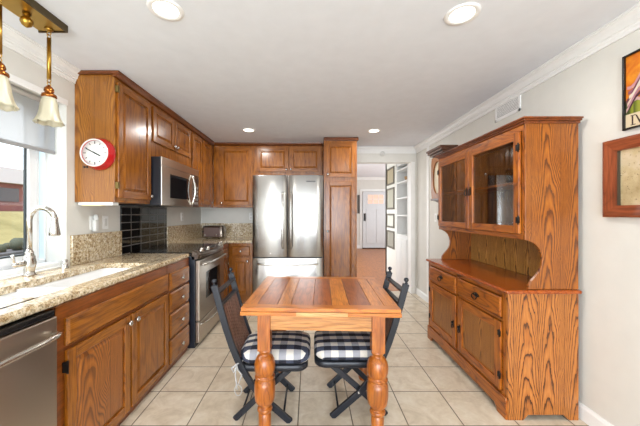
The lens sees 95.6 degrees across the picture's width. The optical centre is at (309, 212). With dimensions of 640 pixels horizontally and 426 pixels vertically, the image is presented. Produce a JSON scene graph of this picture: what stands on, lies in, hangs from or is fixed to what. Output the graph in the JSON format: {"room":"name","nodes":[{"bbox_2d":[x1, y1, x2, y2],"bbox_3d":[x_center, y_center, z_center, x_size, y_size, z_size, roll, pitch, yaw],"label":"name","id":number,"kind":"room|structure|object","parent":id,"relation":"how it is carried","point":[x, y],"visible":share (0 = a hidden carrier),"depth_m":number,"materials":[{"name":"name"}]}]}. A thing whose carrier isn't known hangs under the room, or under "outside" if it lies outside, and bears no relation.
{"room":"kitchen","nodes":[
{"label":"kitchen","id":0,"kind":"room"},
{"bbox_2d":[61,259,68,268],"bbox_3d":[-1.775,0.368,2.100,0.048,0.064,0.048,0,0,0],"label":"soap dispenser","id":1,"kind":"object","parent":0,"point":[64,263],"visible":1,"depth_m":2.09,"materials":[{"name":"silver metal"}]},
{"bbox_2d":[0,45,200,280],"bbox_3d":[-1.920,0.125,0.935,0.200,2.440,8.070,0,0,0],"label":"wall","id":2,"kind":"structure","parent":0,"point":[73,218],"depth_m":2.17,"materials":[{"name":"paint"}]},
{"bbox_2d":[0,71,67,277],"bbox_3d":[-1.918,-0.221,1.409,0.224,1.242,1.517,0,0,0],"label":"window","id":3,"kind":"structure","parent":2,"relation":"in","point":[34,162],"depth_m":2.05,"materials":[{"name":"plastic"}]},
{"bbox_2d":[0,85,54,154],"bbox_3d":[-1.885,-0.619,1.445,0.036,0.378,1.410,0,0,0],"label":"roller shade","id":4,"kind":"object","parent":3,"relation":"attached to","point":[17,128],"visible":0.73,"depth_m":1.92,"materials":[{"name":"grey fabric"}]},
{"bbox_2d":[2,21,80,83],"bbox_3d":[-1.786,-1.045,-0.333,0.068,0.100,5.135,0,0,0],"label":"crown molding","id":5,"kind":"structure","parent":2,"relation":"attached to","point":[13,39],"depth_m":1.89,"materials":[{"name":"white wood"}]},
{"bbox_2d":[90,216,93,229],"bbox_3d":[-1.815,0.083,2.430,0.009,0.116,0.072,0,0,0],"label":"outlet","id":6,"kind":"object","parent":2,"relation":"attached to","point":[91,217],"visible":0.56,"depth_m":2.41,"materials":[{"name":"white plastic"}]},
{"bbox_2d":[93,214,98,231],"bbox_3d":[-1.792,0.083,2.430,0.040,0.145,0.044,0,0,0],"label":"night light","id":7,"kind":"object","parent":6,"relation":"attached to","point":[96,217],"visible":1,"depth_m":2.42,"materials":[{"name":"white plastic"}]},
{"bbox_2d":[70,231,121,265],"bbox_3d":[-1.808,0.285,2.486,0.021,0.230,0.578,0,0,0],"label":"backsplash","id":8,"kind":"structure","parent":2,"relation":"attached to","point":[84,248],"depth_m":2.42,"materials":[{"name":"stone"}]},
{"bbox_2d":[102,216,107,228],"bbox_3d":[-1.815,0.083,2.575,0.009,0.116,0.072,0,0,0],"label":"light switch","id":9,"kind":"object","parent":2,"relation":"attached to","point":[104,218],"visible":1,"depth_m":2.56,"materials":[{"name":"white plastic"}]},
{"bbox_2d":[75,70,154,203],"bbox_3d":[-1.638,-0.589,2.475,0.360,1.008,0.520,0,0,0],"label":"upper cabinet","id":10,"kind":"object","parent":2,"relation":"attached to","point":[109,105],"visible":0.94,"depth_m":2.25,"materials":[{"name":"brown wood"}]},
{"bbox_2d":[80,138,115,170],"bbox_3d":[-1.622,-0.453,2.206,0.254,0.254,0.068,0,0,0],"label":"wall clock","id":11,"kind":"object","parent":10,"relation":"attached to","point":[98,154],"visible":1,"depth_m":2.19,"materials":[{"name":"red plastic"}]},
{"bbox_2d":[78,202,118,205],"bbox_3d":[-1.665,-0.070,2.283,0.270,0.030,0.074,0,0,0],"label":"light","id":12,"kind":"object","parent":10,"relation":"attached to","point":[79,203],"visible":1,"depth_m":2.25,"materials":[{"name":"white plastic"}]},
{"bbox_2d":[120,206,166,254],"bbox_3d":[-1.812,0.166,3.217,0.013,0.468,0.882,0,0,0],"label":"tile panel","id":13,"kind":"object","parent":2,"relation":"attached to","point":[142,228],"visible":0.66,"depth_m":3.13,"materials":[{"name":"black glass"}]},
{"bbox_2d":[150,98,193,166],"bbox_3d":[-1.638,-0.817,3.199,0.360,0.553,0.923,0,0,0],"label":"upper cabinet","id":14,"kind":"object","parent":2,"relation":"attached to","point":[170,133],"visible":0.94,"depth_m":3.08,"materials":[{"name":"brown wood"}]},
{"bbox_2d":[119,156,198,206],"bbox_3d":[-1.581,-0.303,3.199,0.472,0.467,0.913,0,0,0],"label":"microwave","id":15,"kind":"object","parent":14,"relation":"attached to","point":[173,184],"visible":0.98,"depth_m":2.95,"materials":[{"name":"silver metal"}]},
{"bbox_2d":[190,127,214,207],"bbox_3d":[-1.638,-0.589,4.090,0.360,1.008,0.857,0,0,0],"label":"upper cabinet","id":16,"kind":"object","parent":2,"relation":"attached to","point":[201,159],"visible":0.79,"depth_m":4.06,"materials":[{"name":"brown wood"}]},
{"bbox_2d":[167,223,252,243],"bbox_3d":[-1.315,0.285,4.255,1.009,0.230,1.190,0,0,0],"label":"backsplash","id":17,"kind":"structure","parent":2,"relation":"attached to","point":[178,233],"depth_m":4.63,"materials":[{"name":"stone"}]},
{"bbox_2d":[201,154,415,285],"bbox_3d":[-0.020,0.125,4.910,3.600,2.440,0.120,0,0,0],"label":"wall","id":18,"kind":"structure","parent":0,"point":[208,215],"depth_m":4.85,"materials":[{"name":"paint"}]},
{"bbox_2d":[213,142,253,207],"bbox_3d":[-1.190,-0.589,4.658,0.630,1.008,0.380,0,0,0],"label":"upper cabinet","id":19,"kind":"object","parent":18,"relation":"attached to","point":[233,162],"visible":0.89,"depth_m":4.50,"materials":[{"name":"brown wood"}]},
{"bbox_2d":[253,142,322,175],"bbox_3d":[-0.339,-0.839,4.658,1.068,0.508,0.380,0,0,0],"label":"upper cabinet","id":20,"kind":"object","parent":18,"relation":"attached to","point":[270,158],"visible":0.97,"depth_m":4.50,"materials":[{"name":"brown wood"}]},
{"bbox_2d":[357,147,415,153],"bbox_3d":[1.240,-1.045,4.816,1.080,0.100,0.068,0,0,0],"label":"crown molding","id":21,"kind":"structure","parent":18,"relation":"attached to","point":[360,150],"depth_m":4.82,"materials":[{"name":"white wood"}]},
{"bbox_2d":[2,0,639,146],"bbox_3d":[-0.020,-1.145,0.935,4.000,0.100,8.070,0,0,0],"label":"ceiling","id":22,"kind":"structure","parent":0,"point":[282,70],"depth_m":1.98,"materials":[{"name":"paint"}]},
{"bbox_2d":[0,0,67,126],"bbox_3d":[-1.500,-0.801,1.477,0.168,0.586,0.524,0,0,0],"label":"pendant fixture","id":23,"kind":"object","parent":22,"relation":"hanging from","point":[30,13],"visible":1,"depth_m":1.58,"materials":[{"name":"gold metal"}]},
{"bbox_2d":[146,0,183,20],"bbox_3d":[-0.775,-1.091,1.560,0.184,0.006,0.184,0,0,0],"label":"recessed light","id":24,"kind":"object","parent":22,"relation":"in","point":[168,10],"visible":1,"depth_m":1.55,"materials":[{"name":"beige plastic"}]},
{"bbox_2d":[242,128,255,131],"bbox_3d":[-0.810,-1.091,3.830,0.184,0.006,0.184,0,0,0],"label":"recessed light","id":25,"kind":"object","parent":22,"relation":"in","point":[243,129],"visible":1,"depth_m":3.83,"materials":[{"name":"beige plastic"}]},
{"bbox_2d":[367,129,380,132],"bbox_3d":[0.852,-1.091,3.860,0.184,0.006,0.184,0,0,0],"label":"recessed light","id":26,"kind":"object","parent":22,"relation":"in","point":[370,130],"visible":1,"depth_m":3.84,"materials":[{"name":"beige plastic"}]},
{"bbox_2d":[444,2,480,25],"bbox_3d":[0.838,-1.091,1.598,0.184,0.006,0.184,0,0,0],"label":"recessed light","id":27,"kind":"object","parent":22,"relation":"in","point":[464,13],"visible":1,"depth_m":1.59,"materials":[{"name":"beige plastic"}]},
{"bbox_2d":[120,249,588,425],"bbox_3d":[1.090,1.370,4.050,6.220,0.050,14.300,0,0,0],"label":"floor","id":28,"kind":"structure","parent":0,"point":[427,387],"depth_m":2.17,"materials":[{"name":"beige tile"}]},
{"bbox_2d":[0,310,61,425],"bbox_3d":[-1.450,0.896,1.040,0.700,0.898,0.590,0,0,0],"label":"dishwasher","id":29,"kind":"object","parent":28,"relation":"on","point":[28,345],"visible":1,"depth_m":1.20,"materials":[{"name":"silver metal"}]},
{"bbox_2d":[0,311,45,328],"bbox_3d":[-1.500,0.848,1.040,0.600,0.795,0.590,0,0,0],"label":"control panel","id":30,"kind":"object","parent":29,"relation":"in","point":[41,312],"depth_m":1.22,"materials":[{"name":"black plastic"}]},
{"bbox_2d":[43,266,168,425],"bbox_3d":[-1.478,0.893,1.883,0.675,0.904,1.075,0,0,0],"label":"base cabinet","id":31,"kind":"object","parent":28,"relation":"on","point":[113,344],"visible":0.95,"depth_m":1.71,"materials":[{"name":"brown wood"}]},
{"bbox_2d":[0,253,188,325],"bbox_3d":[-1.536,0.420,1.587,0.679,0.040,2.573,0,0,0],"label":"countertop","id":32,"kind":"structure","parent":31,"relation":"on","point":[12,309],"depth_m":1.74,"materials":[{"name":"stone"}]},
{"bbox_2d":[10,206,60,276],"bbox_3d":[-1.740,0.176,1.858,0.232,0.447,0.138,0,0,-32],"label":"faucet","id":33,"kind":"object","parent":32,"relation":"on","point":[28,263],"visible":1,"depth_m":1.85,"materials":[{"name":"silver metal"}]},
{"bbox_2d":[0,268,129,296],"bbox_3d":[-1.468,0.542,1.847,0.409,0.228,0.989,0,0,0],"label":"sink","id":34,"kind":"object","parent":32,"relation":"in","point":[36,291],"visible":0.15,"depth_m":1.92,"materials":[{"name":"white ceramic"}]},
{"bbox_2d":[166,258,188,372],"bbox_3d":[-1.478,0.893,2.636,0.675,0.904,0.428,0,0,0],"label":"base cabinet","id":35,"kind":"object","parent":28,"relation":"on","point":[178,272],"visible":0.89,"depth_m":2.58,"materials":[{"name":"brown wood"}]},
{"bbox_2d":[130,241,226,347],"bbox_3d":[-1.417,0.848,3.312,0.745,0.995,0.860,0,0,0],"label":"range","id":36,"kind":"object","parent":28,"relation":"on","point":[206,260],"visible":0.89,"depth_m":3.04,"materials":[{"name":"silver metal"}]},
{"bbox_2d":[130,243,215,255],"bbox_3d":[-1.480,0.411,3.312,0.620,0.038,0.860,0,0,0],"label":"cooktop","id":37,"kind":"object","parent":36,"relation":"in","point":[190,248],"depth_m":3.20,"materials":[{"name":"black glass"}]},
{"bbox_2d":[223,243,228,297],"bbox_3d":[-1.478,0.893,3.995,0.675,0.904,0.480,0,0,0],"label":"base cabinet","id":38,"kind":"object","parent":28,"relation":"on","point":[225,248],"visible":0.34,"depth_m":4.07,"materials":[{"name":"brown wood"}]},
{"bbox_2d":[177,237,252,244],"bbox_3d":[-1.333,0.420,4.299,0.975,0.040,1.102,0,0,0],"label":"countertop","id":39,"kind":"structure","parent":38,"relation":"on","point":[225,240],"depth_m":4.22,"materials":[{"name":"stone"}]},
{"bbox_2d":[202,225,225,238],"bbox_3d":[-1.520,0.300,4.587,0.340,0.200,0.207,0,0,0],"label":"toaster","id":40,"kind":"object","parent":39,"relation":"on","point":[208,231],"visible":1,"depth_m":4.51,"materials":[{"name":"metal"}]},
{"bbox_2d":[228,243,228,293],"bbox_3d":[-1.502,0.893,4.540,0.615,0.904,0.600,0,0,0],"label":"base cabinet","id":41,"kind":"object","parent":28,"relation":"on","point":[228,243],"visible":0.07,"depth_m":4.25,"materials":[{"name":"brown wood"}]},
{"bbox_2d":[229,243,252,302],"bbox_3d":[-1.018,0.893,4.524,0.345,0.904,0.632,0,0,0],"label":"base cabinet","id":42,"kind":"object","parent":28,"relation":"on","point":[240,254],"visible":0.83,"depth_m":4.24,"materials":[{"name":"brown wood"}]},
{"bbox_2d":[211,268,307,422],"bbox_3d":[-0.319,0.887,2.030,0.612,0.936,0.418,0,0,0],"label":"folding chair","id":43,"kind":"object","parent":28,"relation":"on","point":[236,328],"visible":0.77,"depth_m":1.88,"materials":[{"name":"black wood"}]},
{"bbox_2d":[231,331,310,395],"bbox_3d":[-0.247,1.012,2.015,0.501,0.270,0.404,0,0,0],"label":"seat cushion","id":44,"kind":"object","parent":43,"relation":"on","point":[288,347],"visible":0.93,"depth_m":1.90,"materials":[{"name":"fabric"}]},
{"bbox_2d":[253,175,322,292],"bbox_3d":[-0.307,0.411,4.367,0.979,1.868,0.866,0,0,0],"label":"refrigerator","id":45,"kind":"object","parent":28,"relation":"on","point":[287,210],"visible":0.91,"depth_m":4.00,"materials":[{"name":"silver metal"}]},
{"bbox_2d":[240,276,401,425],"bbox_3d":[0.075,0.950,2.105,0.938,0.790,0.853,0,0,2],"label":"dining table","id":46,"kind":"object","parent":28,"relation":"on","point":[280,303],"visible":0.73,"depth_m":1.74,"materials":[{"name":"brown wood"}]},
{"bbox_2d":[323,137,358,276],"bbox_3d":[0.449,0.126,4.498,0.502,2.438,0.700,0,0,0],"label":"pantry cabinet","id":47,"kind":"object","parent":28,"relation":"on","point":[339,153],"visible":0.84,"depth_m":4.18,"materials":[{"name":"brown wood"}]},
{"bbox_2d":[314,267,408,417],"bbox_3d":[0.336,0.887,2.075,0.612,0.936,0.418,0,0,0],"label":"folding chair","id":48,"kind":"object","parent":28,"relation":"on","point":[391,324],"visible":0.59,"depth_m":1.90,"materials":[{"name":"black wood"}]},
{"bbox_2d":[314,331,371,359],"bbox_3d":[0.281,1.012,2.090,0.501,0.270,0.404,0,0,0],"label":"seat cushion","id":49,"kind":"object","parent":48,"relation":"on","point":[328,345],"visible":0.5,"depth_m":1.95,"materials":[{"name":"fabric"}]},
{"bbox_2d":[396,164,407,285],"bbox_3d":[1.823,0.200,5.315,0.313,2.290,0.680,0,0,0],"label":"bookcase","id":50,"kind":"object","parent":28,"relation":"on","point":[401,169],"visible":0.51,"depth_m":5.58,"materials":[{"name":"white wood"}]},
{"bbox_2d":[426,116,583,419],"bbox_3d":[1.496,0.363,2.510,0.501,1.963,1.324,0,0,0],"label":"hutch","id":51,"kind":"object","parent":28,"relation":"on","point":[505,282],"visible":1,"depth_m":1.91,"materials":[{"name":"brown wood"}]},
{"bbox_2d":[444,181,521,193],"bbox_3d":[1.582,-0.209,2.510,0.294,0.018,1.218,0,0,0],"label":"shelf","id":52,"kind":"object","parent":51,"relation":"attached to","point":[506,187],"depth_m":2.53,"materials":[{"name":"brown wood"}]},
{"bbox_2d":[426,259,581,293],"bbox_3d":[1.502,0.509,2.508,0.485,0.024,1.304,0,0,0],"label":"countertop","id":53,"kind":"structure","parent":51,"relation":"on","point":[506,281],"depth_m":2.27,"materials":[{"name":"brown wood"}]},
{"bbox_2d":[357,180,385,247],"bbox_3d":[2.225,-0.005,11.050,3.750,2.700,0.100,0,0,0],"label":"wall","id":54,"kind":"structure","parent":0,"point":[361,184],"depth_m":11.00,"materials":[{"name":"paint"}]},
{"bbox_2d":[357,195,359,212],"bbox_3d":[1.840,-0.335,10.987,0.080,0.700,0.024,0,0,0],"label":"picture frame","id":55,"kind":"object","parent":54,"relation":"attached to","point":[358,196],"visible":1,"depth_m":10.98,"materials":[{"name":"black wood"}]},
{"bbox_2d":[357,177,385,179],"bbox_3d":[2.225,-1.305,10.966,3.550,0.100,0.068,0,0,0],"label":"crown molding","id":56,"kind":"structure","parent":54,"relation":"attached to","point":[358,178],"depth_m":10.97,"materials":[{"name":"white wood"}]},
{"bbox_2d":[360,189,385,248],"bbox_3d":[2.475,0.220,10.922,1.150,2.250,0.145,0,0,0],"label":"door","id":57,"kind":"structure","parent":54,"relation":"in","point":[374,200],"depth_m":10.93,"materials":[{"name":"white wood"}]},
{"bbox_2d":[357,164,385,176],"bbox_3d":[2.200,-1.405,8.085,4.000,0.100,6.230,0,0,0],"label":"ceiling","id":58,"kind":"structure","parent":0,"point":[363,170],"depth_m":9.24,"materials":[{"name":"paint"}]},
{"bbox_2d":[386,164,395,280],"bbox_3d":[2.890,-0.005,7.985,2.420,2.700,6.030,0,0,0],"label":"wall","id":59,"kind":"structure","parent":0,"point":[390,253],"depth_m":5.91,"materials":[{"name":"paint"}]},
{"bbox_2d":[386,187,394,209],"bbox_3d":[1.670,-0.295,6.030,0.020,0.440,0.540,0,0,0],"label":"picture frame","id":60,"kind":"object","parent":59,"relation":"attached to","point":[390,193],"visible":1,"depth_m":6.02,"materials":[{"name":"beige paper"}]},
{"bbox_2d":[387,189,392,207],"bbox_3d":[1.675,-0.295,6.030,0.007,0.370,0.470,0,0,0],"label":"print","id":61,"kind":"object","parent":60,"relation":"attached to","point":[389,191],"depth_m":6.04},
{"bbox_2d":[386,230,394,248],"bbox_3d":[1.670,0.545,6.030,0.020,0.360,0.540,0,0,0],"label":"picture frame","id":62,"kind":"object","parent":59,"relation":"attached to","point":[390,235],"visible":1,"depth_m":6.02,"materials":[{"name":"beige paper"}]},
{"bbox_2d":[387,232,392,246],"bbox_3d":[1.675,0.545,6.030,0.007,0.290,0.470,0,0,0],"label":"print","id":63,"kind":"object","parent":62,"relation":"attached to","point":[389,234],"depth_m":6.04},
{"bbox_2d":[386,166,394,185],"bbox_3d":[1.670,-0.760,6.030,0.020,0.350,0.540,0,0,0],"label":"picture frame","id":64,"kind":"object","parent":59,"relation":"attached to","point":[390,173],"visible":1,"depth_m":6.02,"materials":[{"name":"beige paper"}]},
{"bbox_2d":[387,169,392,183],"bbox_3d":[1.675,-0.760,6.030,0.007,0.280,0.470,0,0,0],"label":"print","id":65,"kind":"object","parent":64,"relation":"attached to","point":[389,171],"depth_m":6.04},
{"bbox_2d":[386,214,394,227],"bbox_3d":[1.670,0.160,6.030,0.020,0.290,0.540,0,0,0],"label":"picture frame","id":66,"kind":"object","parent":59,"relation":"attached to","point":[390,218],"visible":1,"depth_m":6.02,"materials":[{"name":"white paper"}]},
{"bbox_2d":[387,215,392,225],"bbox_3d":[1.675,0.160,6.030,0.007,0.220,0.470,0,0,0],"label":"print","id":67,"kind":"object","parent":66,"relation":"attached to","point":[389,217],"depth_m":6.06},
{"bbox_2d":[416,29,639,425],"bbox_3d":[1.855,0.125,0.935,0.150,2.440,8.070,0,0,0],"label":"wall","id":68,"kind":"structure","parent":0,"point":[608,247],"depth_m":1.80,"materials":[{"name":"paint"}]},
{"bbox_2d":[408,162,414,293],"bbox_3d":[1.718,0.245,4.909,0.065,2.200,0.142,0,0,0],"label":"door frame","id":69,"kind":"structure","parent":68,"relation":"in","point":[411,166],"depth_m":4.84,"materials":[{"name":"white wood"}]},
{"bbox_2d":[427,146,428,295],"bbox_3d":[1.774,0.120,4.365,0.012,2.250,0.070,0,0,0],"label":"trim","id":70,"kind":"structure","parent":68,"relation":"attached to","point":[428,146],"depth_m":4.36,"materials":[{"name":"white wood"}]},
{"bbox_2d":[426,145,457,201],"bbox_3d":[1.669,-0.458,3.690,0.218,0.724,0.424,0,0,0],"label":"wall clock","id":71,"kind":"object","parent":68,"relation":"attached to","point":[432,153],"visible":0.4,"depth_m":3.74,"materials":[{"name":"brown wood"}]},
{"bbox_2d":[495,95,520,122],"bbox_3d":[1.775,-0.943,2.612,0.010,0.155,0.335,0,0,0],"label":"air vent","id":72,"kind":"object","parent":68,"relation":"in","point":[513,106],"visible":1,"depth_m":2.59,"materials":[{"name":"white metal"}]},
{"bbox_2d":[416,287,613,425],"bbox_3d":[1.772,1.295,0.975,0.016,0.100,7.750,0,0,0],"label":"baseboard","id":73,"kind":"structure","parent":68,"relation":"attached to","point":[586,414],"depth_m":1.84,"materials":[{"name":"white wood"}]},
{"bbox_2d":[414,2,639,152],"bbox_3d":[1.746,-1.045,0.975,0.068,0.100,7.750,0,0,0],"label":"crown molding","id":74,"kind":"structure","parent":68,"relation":"attached to","point":[626,23],"depth_m":2.06,"materials":[{"name":"white wood"}]},
{"bbox_2d":[603,133,639,217],"bbox_3d":[1.764,-0.200,1.427,0.032,0.447,0.620,0,0,0],"label":"picture frame","id":75,"kind":"object","parent":68,"relation":"attached to","point":[621,156],"visible":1,"depth_m":1.64,"materials":[{"name":"brown wood"}]},
{"bbox_2d":[620,147,639,204],"bbox_3d":[1.768,-0.200,1.427,0.020,0.325,0.498,0,0,0],"label":"print","id":76,"kind":"object","parent":75,"relation":"attached to","point":[629,156],"depth_m":1.60},
{"bbox_2d":[622,49,639,130],"bbox_3d":[1.771,-0.675,1.438,0.018,0.425,0.400,0,0,0],"label":"poster","id":77,"kind":"object","parent":68,"relation":"attached to","point":[630,62],"visible":1,"depth_m":1.60,"materials":[{"name":"multicoloured paper"}]},
{"label":"outside","id":78,"kind":"structure","parent":0,"visible":0},
{"bbox_2d":[0,211,22,243],"bbox_3d":[-16.150,0.770,14.000,27.700,2.350,40.000,0,0,0],"label":"ground","id":79,"kind":"structure","parent":78,"point":[11,222],"depth_m":8.46,"materials":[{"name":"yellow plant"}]},
{"bbox_2d":[0,166,22,210],"bbox_3d":[-17.000,-1.255,13.750,8.000,2.600,11.500,0,0,0],"label":"neighbouring house","id":80,"kind":"structure","parent":79,"relation":"on","point":[11,179],"depth_m":13.15,"materials":[{"name":"red"}]},
{"bbox_2d":[0,238,22,256],"bbox_3d":[-3.050,0.941,2.300,0.600,1.407,2.200,0,0,0],"label":"planter","id":81,"kind":"object","parent":79,"relation":"on","point":[15,246],"visible":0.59,"depth_m":2.81,"materials":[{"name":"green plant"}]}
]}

